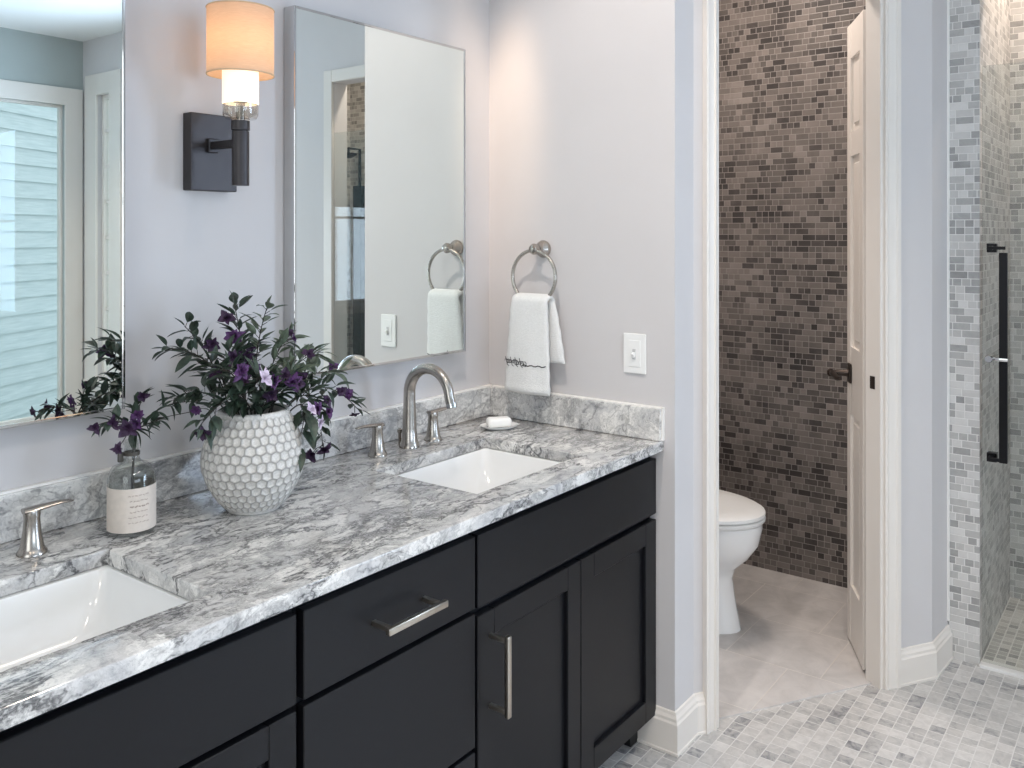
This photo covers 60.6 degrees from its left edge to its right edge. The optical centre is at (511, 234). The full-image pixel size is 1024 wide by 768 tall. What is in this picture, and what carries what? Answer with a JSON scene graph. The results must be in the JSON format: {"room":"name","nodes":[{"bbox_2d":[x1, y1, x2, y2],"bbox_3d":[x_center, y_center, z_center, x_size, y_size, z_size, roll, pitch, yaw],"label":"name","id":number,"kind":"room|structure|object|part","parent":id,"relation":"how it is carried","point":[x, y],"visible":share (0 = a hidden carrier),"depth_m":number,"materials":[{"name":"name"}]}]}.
{"room":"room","nodes":[
{"label":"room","id":0,"kind":"room"},
{"bbox_2d":[0,0,488,490],"bbox_3d":[-1.194,0.002,1.242,0.100,2.690,3.600,0,0,37],"label":"wall","id":1,"kind":"structure","parent":0,"point":[186,251],"depth_m":1.85,"materials":[{"name":"paint"}]},
{"bbox_2d":[0,0,124,429],"bbox_3d":[-0.944,-0.095,1.456,0.040,0.864,0.610,0,0,37],"label":"wall mirror","id":2,"kind":"object","parent":1,"relation":"attached to","point":[62,62],"visible":0.91,"depth_m":1.59,"materials":[{"name":"silver metal"}]},
{"bbox_2d":[183,0,274,191],"bbox_3d":[-0.579,-0.276,1.808,0.197,0.369,0.136,0,0,37],"label":"wall sconce","id":3,"kind":"object","parent":1,"relation":"attached to","point":[239,33],"visible":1,"depth_m":1.77,"materials":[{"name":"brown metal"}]},
{"bbox_3d":[-0.642,-0.172,1.864,0.030,0.162,0.112,0,0,37],"label":"plate","id":4,"kind":"part","parent":3,"relation":"part of","materials":[{"name":"grey metal"}]},
{"bbox_3d":[-0.595,-0.186,1.820,0.100,0.030,0.024,0,0,37],"label":"arm","id":5,"kind":"part","parent":3,"relation":"part of","materials":[{"name":"grey metal"}]},
{"bbox_3d":[-0.555,-0.392,1.790,0.132,0.134,0.132,0,0,37],"label":"lamp shade","id":6,"kind":"part","parent":3,"relation":"part of","materials":[{"name":"fabric"}]},
{"bbox_3d":[-0.555,-0.166,1.790,0.037,0.133,0.037,0,0,37],"label":"stem","id":7,"kind":"part","parent":3,"relation":"part of","materials":[{"name":"grey metal"}]},
{"bbox_2d":[233,101,247,119],"bbox_3d":[-0.555,-0.268,1.790,0.028,0.071,0.028,0,0,37],"label":"socket","id":8,"kind":"object","parent":3,"relation":"attached to","point":[240,107],"depth_m":1.78,"materials":[{"name":"silver metal"}]},
{"bbox_3d":[-0.555,-0.310,1.790,0.072,0.087,0.072,0,0,37],"label":"frosted glass","id":9,"kind":"part","parent":3,"relation":"part of","materials":[{"name":"white glass"}]},
{"bbox_3d":[-0.555,-0.249,1.790,0.070,0.031,0.070,0,0,37],"label":"clear glass","id":10,"kind":"part","parent":3,"relation":"part of","materials":[{"name":"clear glass"}]},
{"bbox_2d":[0,384,491,543],"bbox_3d":[-0.649,0.497,1.864,0.020,0.087,1.950,0,0,37],"label":"backsplash","id":11,"kind":"structure","parent":1,"relation":"attached to","point":[178,474],"depth_m":1.78,"materials":[{"name":"grey stone"}]},
{"bbox_2d":[284,5,465,375],"bbox_3d":[-0.332,-0.097,2.266,0.040,0.860,0.610,0,0,37],"label":"wall mirror","id":12,"kind":"object","parent":1,"relation":"attached to","point":[375,117],"visible":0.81,"depth_m":2.21,"materials":[{"name":"silver metal"}]},
{"bbox_2d":[489,0,702,710],"bbox_3d":[0.210,0.002,2.560,0.752,2.690,0.196,0,0,37],"label":"wall","id":13,"kind":"structure","parent":0,"point":[596,106],"depth_m":2.38,"materials":[{"name":"paint"}]},
{"bbox_2d":[511,240,556,295],"bbox_3d":[0.074,0.109,2.501,0.159,0.183,0.062,0,0,37],"label":"towel ring","id":14,"kind":"object","parent":13,"relation":"attached to","point":[542,248],"visible":0.88,"depth_m":2.50,"materials":[{"name":"silver metal"}]},
{"bbox_2d":[505,293,564,395],"bbox_3d":[0.061,0.309,2.480,0.185,0.283,0.060,0,0,37],"label":"hand towel","id":15,"kind":"object","parent":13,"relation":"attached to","point":[534,337],"visible":1,"depth_m":2.46,"materials":[{"name":"white fabric"}]},
{"bbox_2d":[491,385,664,440],"bbox_3d":[0.168,0.497,2.457,0.569,0.087,0.020,0,0,37],"label":"backsplash","id":16,"kind":"structure","parent":13,"relation":"attached to","point":[642,421],"depth_m":2.42,"materials":[{"name":"grey stone"}]},
{"bbox_2d":[624,333,645,373],"bbox_3d":[0.325,0.319,2.338,0.068,0.107,0.019,0,0,37],"label":"light switch","id":17,"kind":"object","parent":13,"relation":"attached to","point":[634,344],"visible":1,"depth_m":2.34,"materials":[{"name":"white plastic"}]},
{"bbox_2d":[637,692,705,757],"bbox_3d":[0.384,1.294,2.380,0.247,0.106,0.153,0,0,37],"label":"baseboard","id":18,"kind":"structure","parent":13,"relation":"attached to","point":[670,732],"depth_m":2.30,"materials":[{"name":"white paint"}]},
{"bbox_2d":[703,0,716,733],"bbox_3d":[0.538,0.282,2.373,0.037,2.130,0.020,0,0,-21],"label":"trim","id":19,"kind":"structure","parent":13,"relation":"attached to","point":[709,6],"depth_m":2.37,"materials":[{"name":"white paint"}]},
{"bbox_2d":[719,0,865,587],"bbox_3d":[1.082,0.002,3.524,1.280,2.690,0.095,0,0,37],"label":"wall","id":20,"kind":"structure","parent":0,"point":[783,63],"depth_m":3.47,"materials":[{"name":"brown tile"}]},
{"bbox_2d":[599,564,1023,767],"bbox_3d":[1.113,1.375,0.521,4.750,0.064,5.230,0,0,37],"label":"floor","id":21,"kind":"structure","parent":0,"point":[970,716],"depth_m":2.51,"materials":[{"name":"tile"}]},
{"bbox_2d":[0,608,295,767],"bbox_3d":[-0.773,0.957,1.223,0.535,0.779,0.758,0,0,37],"label":"base cabinet","id":22,"kind":"object","parent":21,"relation":"on","point":[227,701],"visible":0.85,"depth_m":1.22,"materials":[{"name":"paint"}]},
{"bbox_3d":[-0.454,1.003,1.216,0.018,0.524,0.374,0,0,37],"label":"door","id":23,"kind":"part","parent":22,"relation":"part of","materials":[{"name":"paint"}]},
{"bbox_2d":[292,533,474,767],"bbox_3d":[-0.393,0.957,1.684,0.585,0.779,0.431,0,0,37],"label":"base cabinet","id":24,"kind":"object","parent":21,"relation":"on","point":[385,658],"visible":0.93,"depth_m":1.52,"materials":[{"name":"paint"}]},
{"bbox_3d":[-0.206,0.871,1.545,0.018,0.261,0.422,0,0,37],"label":"drawer","id":25,"kind":"part","parent":24,"relation":"part of","materials":[{"name":"paint"}]},
{"bbox_3d":[-0.206,0.660,1.545,0.018,0.141,0.422,0,0,37],"label":"drawer","id":26,"kind":"part","parent":24,"relation":"part of","materials":[{"name":"paint"}]},
{"bbox_3d":[-0.178,0.662,1.525,0.051,0.012,0.148,0,0,37],"label":"handle","id":27,"kind":"part","parent":24,"relation":"part of","materials":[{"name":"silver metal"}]},
{"bbox_3d":[-0.206,1.138,1.545,0.018,0.254,0.422,0,0,37],"label":"drawer","id":28,"kind":"part","parent":24,"relation":"part of","materials":[{"name":"paint"}]},
{"bbox_2d":[469,456,655,767],"bbox_3d":[-0.037,0.957,2.155,0.585,0.779,0.745,0,0,37],"label":"base cabinet","id":29,"kind":"object","parent":21,"relation":"on","point":[564,611],"visible":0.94,"depth_m":1.97,"materials":[{"name":"paint"}]},
{"bbox_2d":[0,415,663,731],"bbox_3d":[-0.423,0.554,1.694,0.586,0.026,1.950,0,0,37],"label":"countertop","id":30,"kind":"structure","parent":29,"relation":"on","point":[349,517],"depth_m":1.54,"materials":[{"name":"grey stone"}]},
{"bbox_2d":[16,498,73,557],"bbox_3d":[-0.850,0.431,1.333,0.197,0.218,0.416,0,0,37],"label":"faucet","id":31,"kind":"object","parent":30,"relation":"on","point":[32,544],"visible":1,"depth_m":1.47,"materials":[{"name":"silver metal"}]},
{"bbox_3d":[-0.813,0.502,1.484,0.048,0.076,0.048,0,0,37],"label":"handle","id":32,"kind":"part","parent":31,"relation":"part of","materials":[{"name":"silver metal"}]},
{"bbox_3d":[-0.796,0.466,1.503,0.024,0.013,0.080,0,0,43],"label":"lever","id":33,"kind":"part","parent":31,"relation":"part of","materials":[{"name":"silver metal"}]},
{"bbox_2d":[0,564,189,671],"bbox_3d":[-0.692,0.633,1.250,0.339,0.130,0.434,0,0,37],"label":"sink","id":34,"kind":"object","parent":30,"relation":"in","point":[44,619],"visible":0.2,"depth_m":1.41,"materials":[{"name":"white ceramic"}]},
{"bbox_2d":[106,441,155,537],"bbox_3d":[-0.691,0.457,1.592,0.084,0.165,0.083,0,0,37],"label":"glass bottle","id":35,"kind":"object","parent":30,"relation":"on","point":[129,511],"visible":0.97,"depth_m":1.56,"materials":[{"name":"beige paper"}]},
{"bbox_2d":[128,492,148,523],"bbox_3d":[-0.666,0.489,1.562,0.036,0.051,0.006,0,0,-41],"label":"print","id":36,"kind":"object","parent":35,"relation":"attached to","point":[138,502],"depth_m":1.56},
{"bbox_2d":[87,387,209,488],"bbox_3d":[-0.664,0.382,1.614,0.080,0.198,0.238,0,0,37],"label":"flower sprig","id":37,"kind":"object","parent":35,"relation":"in","point":[126,428],"visible":0.98,"depth_m":1.59,"materials":[{"name":"green plant"}]},
{"bbox_2d":[200,402,304,515],"bbox_3d":[-0.511,0.442,1.731,0.200,0.196,0.200,0,0,37],"label":"vase","id":38,"kind":"object","parent":30,"relation":"on","point":[251,467],"visible":0.88,"depth_m":1.66,"materials":[{"name":"white ceramic"}]},
{"bbox_2d":[157,372,225,414],"bbox_3d":[-0.609,0.323,1.696,0.090,0.116,0.149,0,0,37],"label":"flower sprig","id":39,"kind":"object","parent":38,"relation":"in","point":[193,398],"visible":0.72,"depth_m":1.67,"materials":[{"name":"green plant"}]},
{"bbox_3d":[-0.597,0.340,1.694,0.114,0.083,0.026,0,0,-32],"label":"stem","id":40,"kind":"part","parent":39,"relation":"part of","materials":[{"name":"green plant"}]},
{"bbox_2d":[152,335,237,414],"bbox_3d":[-0.611,0.284,1.681,0.164,0.195,0.084,0,0,-39],"label":"flower sprig","id":41,"kind":"object","parent":38,"relation":"in","point":[184,361],"visible":0.73,"depth_m":1.68,"materials":[{"name":"green plant"}]},
{"bbox_2d":[168,312,231,400],"bbox_3d":[-0.604,0.264,1.723,0.122,0.234,0.084,0,0,-39],"label":"flower sprig","id":42,"kind":"object","parent":38,"relation":"in","point":[209,344],"visible":0.59,"depth_m":1.71,"materials":[{"name":"green plant"}]},
{"bbox_3d":[-0.593,0.276,1.720,0.095,0.211,0.031,0,0,-16],"label":"stem","id":43,"kind":"part","parent":42,"relation":"part of","materials":[{"name":"green plant"}]},
{"bbox_2d":[183,383,245,450],"bbox_3d":[-0.552,0.340,1.628,0.124,0.116,0.094,0,0,-33],"label":"flower sprig","id":44,"kind":"object","parent":38,"relation":"in","point":[215,423],"visible":0.91,"depth_m":1.61,"materials":[{"name":"green plant"}]},
{"bbox_3d":[-0.543,0.347,1.642,0.023,0.069,0.104,0,0,37],"label":"stem","id":45,"kind":"part","parent":44,"relation":"part of","materials":[{"name":"green plant"}]},
{"bbox_2d":[194,351,256,414],"bbox_3d":[-0.518,0.298,1.624,0.095,0.167,0.124,0,0,37],"label":"flower sprig","id":46,"kind":"object","parent":38,"relation":"in","point":[240,369],"visible":0.96,"depth_m":1.62,"materials":[{"name":"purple plant"}]},
{"bbox_3d":[-0.512,0.312,1.637,0.033,0.139,0.106,0,0,21],"label":"stem","id":47,"kind":"part","parent":46,"relation":"part of","materials":[{"name":"green plant"}]},
{"bbox_2d":[206,332,260,414],"bbox_3d":[-0.535,0.284,1.703,0.092,0.194,0.084,0,0,10],"label":"flower sprig","id":48,"kind":"object","parent":38,"relation":"in","point":[233,353],"visible":0.47,"depth_m":1.69,"materials":[{"name":"green plant"}]},
{"bbox_2d":[206,384,266,418],"bbox_3d":[-0.516,0.325,1.659,0.087,0.111,0.109,0,0,37],"label":"flower sprig","id":49,"kind":"object","parent":38,"relation":"in","point":[237,406],"visible":0.74,"depth_m":1.66,"materials":[{"name":"green plant"}]},
{"bbox_3d":[-0.518,0.339,1.673,0.018,0.084,0.070,0,0,23],"label":"stem","id":50,"kind":"part","parent":49,"relation":"part of","materials":[{"name":"green plant"}]},
{"bbox_2d":[217,291,257,397],"bbox_3d":[-0.549,0.246,1.752,0.101,0.270,0.090,0,0,16],"label":"flower sprig","id":51,"kind":"object","parent":38,"relation":"in","point":[225,317],"visible":0.79,"depth_m":1.74,"materials":[{"name":"green plant"}]},
{"bbox_3d":[-0.543,0.260,1.744,0.040,0.242,0.047,0,0,3],"label":"stem","id":52,"kind":"part","parent":51,"relation":"part of","materials":[{"name":"green plant"}]},
{"bbox_2d":[230,333,270,378],"bbox_3d":[-0.554,0.293,1.813,0.105,0.178,0.114,0,0,10],"label":"flower sprig","id":53,"kind":"object","parent":38,"relation":"in","point":[251,349],"visible":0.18,"depth_m":1.82,"materials":[{"name":"green plant"}]},
{"bbox_2d":[235,355,285,406],"bbox_3d":[-0.474,0.306,1.679,0.083,0.150,0.111,0,0,3],"label":"flower sprig","id":54,"kind":"object","parent":38,"relation":"in","point":[263,377],"visible":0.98,"depth_m":1.66,"materials":[{"name":"purple plant"}]},
{"bbox_3d":[-0.475,0.324,1.677,0.032,0.115,0.055,0,0,-2],"label":"stem","id":55,"kind":"part","parent":54,"relation":"part of","materials":[{"name":"green plant"}]},
{"bbox_2d":[239,295,284,414],"bbox_3d":[-0.503,0.252,1.756,0.079,0.258,0.111,0,0,7],"label":"flower sprig","id":56,"kind":"object","parent":38,"relation":"in","point":[250,327],"visible":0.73,"depth_m":1.76,"materials":[{"name":"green plant"}]},
{"bbox_3d":[-0.506,0.265,1.760,0.024,0.233,0.047,0,0,29],"label":"stem","id":57,"kind":"part","parent":56,"relation":"part of","materials":[{"name":"green plant"}]},
{"bbox_2d":[247,378,293,413],"bbox_3d":[-0.479,0.327,1.720,0.091,0.108,0.090,0,0,37],"label":"flower sprig","id":58,"kind":"object","parent":38,"relation":"in","point":[270,397],"visible":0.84,"depth_m":1.71,"materials":[{"name":"green plant"}]},
{"bbox_2d":[261,322,308,406],"bbox_3d":[-0.489,0.283,1.828,0.072,0.196,0.156,0,0,15],"label":"flower sprig","id":59,"kind":"object","parent":38,"relation":"in","point":[284,334],"visible":0.88,"depth_m":1.83,"materials":[{"name":"green plant"}]},
{"bbox_3d":[-0.495,0.296,1.817,0.025,0.171,0.130,0,0,20],"label":"stem","id":60,"kind":"part","parent":59,"relation":"part of","materials":[{"name":"green plant"}]},
{"bbox_2d":[269,366,306,412],"bbox_3d":[-0.452,0.320,1.745,0.104,0.122,0.086,0,0,37],"label":"flower sprig","id":61,"kind":"object","parent":38,"relation":"in","point":[295,382],"visible":0.85,"depth_m":1.73,"materials":[{"name":"purple plant"}]},
{"bbox_3d":[-0.454,0.328,1.733,0.056,0.106,0.028,0,0,2],"label":"stem","id":62,"kind":"part","parent":61,"relation":"part of","materials":[{"name":"green plant"}]},
{"bbox_2d":[268,354,319,412],"bbox_3d":[-0.462,0.314,1.796,0.116,0.135,0.094,0,0,-38],"label":"flower sprig","id":63,"kind":"object","parent":38,"relation":"in","point":[293,366],"visible":0.23,"depth_m":1.80,"materials":[{"name":"green plant"}]},
{"bbox_2d":[266,343,338,383],"bbox_3d":[-0.457,0.305,1.849,0.109,0.152,0.203,0,0,22],"label":"flower sprig","id":64,"kind":"object","parent":38,"relation":"in","point":[307,350],"visible":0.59,"depth_m":1.86,"materials":[{"name":"green plant"}]},
{"bbox_3d":[-0.451,0.316,1.831,0.041,0.131,0.175,0,0,29],"label":"stem","id":65,"kind":"part","parent":64,"relation":"part of","materials":[{"name":"green plant"}]},
{"bbox_2d":[290,381,324,471],"bbox_3d":[-0.416,0.378,1.747,0.094,0.170,0.108,0,0,37],"label":"flower sprig","id":66,"kind":"object","parent":38,"relation":"in","point":[305,415],"visible":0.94,"depth_m":1.74,"materials":[{"name":"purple plant"}]},
{"bbox_3d":[-0.426,0.379,1.748,0.083,0.084,0.030,0,0,-14],"label":"stem","id":67,"kind":"part","parent":66,"relation":"part of","materials":[{"name":"green plant"}]},
{"bbox_2d":[268,353,352,411],"bbox_3d":[-0.440,0.320,1.891,0.089,0.123,0.278,0,0,30],"label":"flower sprig","id":68,"kind":"object","parent":38,"relation":"in","point":[332,368],"visible":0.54,"depth_m":1.94,"materials":[{"name":"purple plant"}]},
{"bbox_3d":[-0.450,0.338,1.882,0.020,0.087,0.252,0,0,28],"label":"stem","id":69,"kind":"part","parent":68,"relation":"part of","materials":[{"name":"green plant"}]},
{"bbox_2d":[288,381,339,462],"bbox_3d":[-0.423,0.391,1.802,0.084,0.183,0.141,0,0,37],"label":"flower sprig","id":70,"kind":"object","parent":38,"relation":"in","point":[327,414],"visible":0.78,"depth_m":1.82,"materials":[{"name":"green plant"}]},
{"bbox_3d":[-0.434,0.389,1.797,0.118,0.135,0.024,0,0,-41],"label":"stem","id":71,"kind":"part","parent":70,"relation":"part of","materials":[{"name":"green plant"}]},
{"bbox_2d":[286,372,368,415],"bbox_3d":[-0.406,0.350,1.870,0.091,0.120,0.269,0,0,37],"label":"flower sprig","id":72,"kind":"object","parent":38,"relation":"in","point":[343,391],"visible":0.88,"depth_m":1.89,"materials":[{"name":"green plant"}]},
{"bbox_3d":[-0.409,0.357,1.857,0.030,0.080,0.244,0,0,37],"label":"stem","id":73,"kind":"part","parent":72,"relation":"part of","materials":[{"name":"green plant"}]},
{"bbox_2d":[355,363,456,457],"bbox_3d":[-0.267,0.431,2.220,0.257,0.218,0.226,0,0,-10],"label":"faucet","id":74,"kind":"object","parent":30,"relation":"on","point":[409,440],"visible":1,"depth_m":2.21,"materials":[{"name":"silver metal"}]},
{"bbox_3d":[-0.344,0.466,2.121,0.024,0.014,0.081,0,0,37],"label":"lever","id":75,"kind":"part","parent":74,"relation":"part of","materials":[{"name":"silver metal"}]},
{"bbox_3d":[-0.329,0.502,2.142,0.048,0.076,0.048,0,0,37],"label":"handle","id":76,"kind":"part","parent":74,"relation":"part of","materials":[{"name":"silver metal"}]},
{"bbox_3d":[-0.288,0.519,2.246,0.014,0.043,0.014,0,0,37],"label":"lift rod","id":77,"kind":"part","parent":74,"relation":"part of","materials":[{"name":"silver metal"}]},
{"bbox_3d":[-0.210,0.431,2.187,0.179,0.218,0.052,0,0,37],"label":"spout","id":78,"kind":"part","parent":74,"relation":"part of","materials":[{"name":"silver metal"}]},
{"bbox_3d":[-0.208,0.502,2.302,0.048,0.076,0.048,0,0,37],"label":"handle","id":79,"kind":"part","parent":74,"relation":"part of","materials":[{"name":"silver metal"}]},
{"bbox_3d":[-0.189,0.466,2.320,0.080,0.013,0.024,0,0,-45],"label":"lever","id":80,"kind":"part","parent":74,"relation":"part of","materials":[{"name":"silver metal"}]},
{"bbox_2d":[397,447,561,493],"bbox_3d":[-0.074,0.633,2.077,0.336,0.130,0.438,0,0,37],"label":"sink","id":81,"kind":"object","parent":30,"relation":"in","point":[483,469],"visible":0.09,"depth_m":2.24,"materials":[{"name":"white ceramic"}]},
{"bbox_2d":[480,422,518,429],"bbox_3d":[-0.035,0.535,2.436,0.092,0.010,0.099,0,0,37],"label":"soap dish","id":82,"kind":"object","parent":30,"relation":"on","point":[514,424],"visible":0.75,"depth_m":2.41,"materials":[{"name":"white ceramic"}]},
{"bbox_2d":[486,416,511,427],"bbox_3d":[-0.036,0.522,2.436,0.068,0.026,0.040,0,0,-17],"label":"soap bar","id":83,"kind":"object","parent":82,"relation":"on","point":[499,421],"visible":1,"depth_m":2.42,"materials":[{"name":"white wax"}]},
{"bbox_3d":[-0.024,0.869,1.730,0.051,0.160,0.012,0,0,37],"label":"handle","id":84,"kind":"part","parent":29,"relation":"part of","materials":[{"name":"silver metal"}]},
{"bbox_3d":[0.038,1.007,1.868,0.018,0.515,0.372,0,0,37],"label":"door","id":85,"kind":"part","parent":29,"relation":"part of","materials":[{"name":"paint"}]},
{"bbox_3d":[0.262,1.007,2.164,0.018,0.515,0.365,0,0,37],"label":"door","id":86,"kind":"part","parent":29,"relation":"part of","materials":[{"name":"paint"}]},
{"bbox_2d":[719,490,765,633],"bbox_3d":[0.556,0.977,3.122,0.697,0.730,0.420,0,0,37],"label":"toilet","id":87,"kind":"object","parent":21,"relation":"on","point":[741,518],"visible":0.2,"depth_m":2.92,"materials":[{"name":"white ceramic"}]},
{"bbox_3d":[0.650,0.960,3.051,0.462,0.015,0.374,0,0,37],"label":"seat","id":88,"kind":"part","parent":87,"relation":"part of","materials":[{"name":"white plastic"}]},
{"bbox_3d":[0.650,0.939,3.051,0.462,0.022,0.374,0,0,37],"label":"lid","id":89,"kind":"part","parent":87,"relation":"part of","materials":[{"name":"white plastic"}]},
{"bbox_2d":[901,0,948,647],"bbox_3d":[1.517,0.002,2.961,0.210,2.690,1.101,0,0,43],"label":"wall","id":90,"kind":"structure","parent":0,"point":[923,22],"depth_m":2.65,"materials":[{"name":"paint"}]},
{"bbox_2d":[717,0,883,727],"bbox_3d":[0.816,0.308,2.517,0.586,2.078,0.059,0,0,-21],"label":"trim","id":91,"kind":"structure","parent":90,"relation":"attached to","point":[874,9],"depth_m":2.60,"materials":[{"name":"white paint"}]},
{"bbox_3d":[1.078,0.444,2.619,0.002,0.038,0.019,0,0,-21],"label":"strike plate","id":92,"kind":"part","parent":91,"relation":"part of","materials":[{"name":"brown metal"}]},
{"bbox_2d":[827,10,865,669],"bbox_3d":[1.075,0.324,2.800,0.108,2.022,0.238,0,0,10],"label":"door","id":93,"kind":"structure","parent":90,"relation":"in","point":[855,372],"depth_m":2.78,"materials":[{"name":"white paint"}]},
{"bbox_3d":[1.065,0.454,2.820,0.075,0.064,0.127,0,0,6],"label":"handle","id":94,"kind":"part","parent":93,"relation":"part of","materials":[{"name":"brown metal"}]},
{"bbox_3d":[1.111,-0.453,2.794,0.024,0.244,0.142,0,0,10],"label":"panel","id":95,"kind":"part","parent":93,"relation":"part of","materials":[{"name":"white paint"}]},
{"bbox_3d":[1.111,0.057,2.794,0.024,0.624,0.142,0,0,10],"label":"panel","id":96,"kind":"part","parent":93,"relation":"part of","materials":[{"name":"white paint"}]},
{"bbox_3d":[1.111,0.867,2.794,0.024,0.564,0.142,0,0,10],"label":"panel","id":97,"kind":"part","parent":93,"relation":"part of","materials":[{"name":"white paint"}]},
{"bbox_2d":[884,0,900,689],"bbox_3d":[1.127,0.282,2.598,0.052,2.130,0.020,0,0,-21],"label":"trim","id":98,"kind":"structure","parent":90,"relation":"attached to","point":[892,8],"depth_m":2.59,"materials":[{"name":"white paint"}]},
{"bbox_2d":[947,0,949,620],"bbox_3d":[1.388,-0.057,2.786,0.007,2.572,0.010,0,0,37],"label":"trim","id":99,"kind":"structure","parent":90,"relation":"attached to","point":[948,1],"depth_m":2.78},
{"bbox_2d":[901,624,953,686],"bbox_3d":[1.283,1.294,2.680,0.302,0.106,0.053,0,0,-36],"label":"baseboard","id":100,"kind":"structure","parent":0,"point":[924,662],"depth_m":2.64,"materials":[{"name":"white paint"}]},
{"bbox_2d":[949,0,979,664],"bbox_3d":[1.429,0.002,2.765,0.087,2.690,0.012,0,0,37],"label":"wall","id":101,"kind":"structure","parent":0,"point":[964,622],"depth_m":2.75,"materials":[{"name":"grey tile"}]},
{"bbox_2d":[979,658,1023,678],"bbox_3d":[1.762,1.347,2.522,0.736,0.019,0.055,0,0,37],"label":"trim","id":102,"kind":"structure","parent":101,"relation":"attached to","point":[987,664],"depth_m":2.70,"materials":[{"name":"stone"}]},
{"bbox_2d":[980,0,1009,661],"bbox_3d":[1.649,0.002,2.992,0.010,2.690,0.640,0,0,37],"label":"wall","id":103,"kind":"structure","parent":0,"point":[994,14],"depth_m":2.93,"materials":[{"name":"grey tile"}]},
{"bbox_2d":[1010,0,1023,599],"bbox_3d":[2.433,0.002,2.876,1.382,2.690,0.120,0,0,37],"label":"wall","id":104,"kind":"structure","parent":0,"point":[1016,6],"depth_m":3.23,"materials":[{"name":"grey tile"}]},
{"bbox_3d":[2.822,0.002,1.774,3.332,2.690,0.090,0,0,37],"label":"wall","id":105,"kind":"structure","parent":0,"visible":0},
{"bbox_2d":[984,62,1019,463],"bbox_3d":[1.752,0.405,2.509,0.726,1.860,0.094,0,0,37],"label":"shower door","id":106,"kind":"structure","parent":105,"relation":"in","point":[992,456],"depth_m":2.67,"materials":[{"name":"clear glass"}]},
{"bbox_3d":[1.488,0.382,2.685,0.064,0.024,0.056,0,0,37],"label":"knob","id":107,"kind":"part","parent":106,"relation":"part of","materials":[{"name":"silver metal"}]}
]}

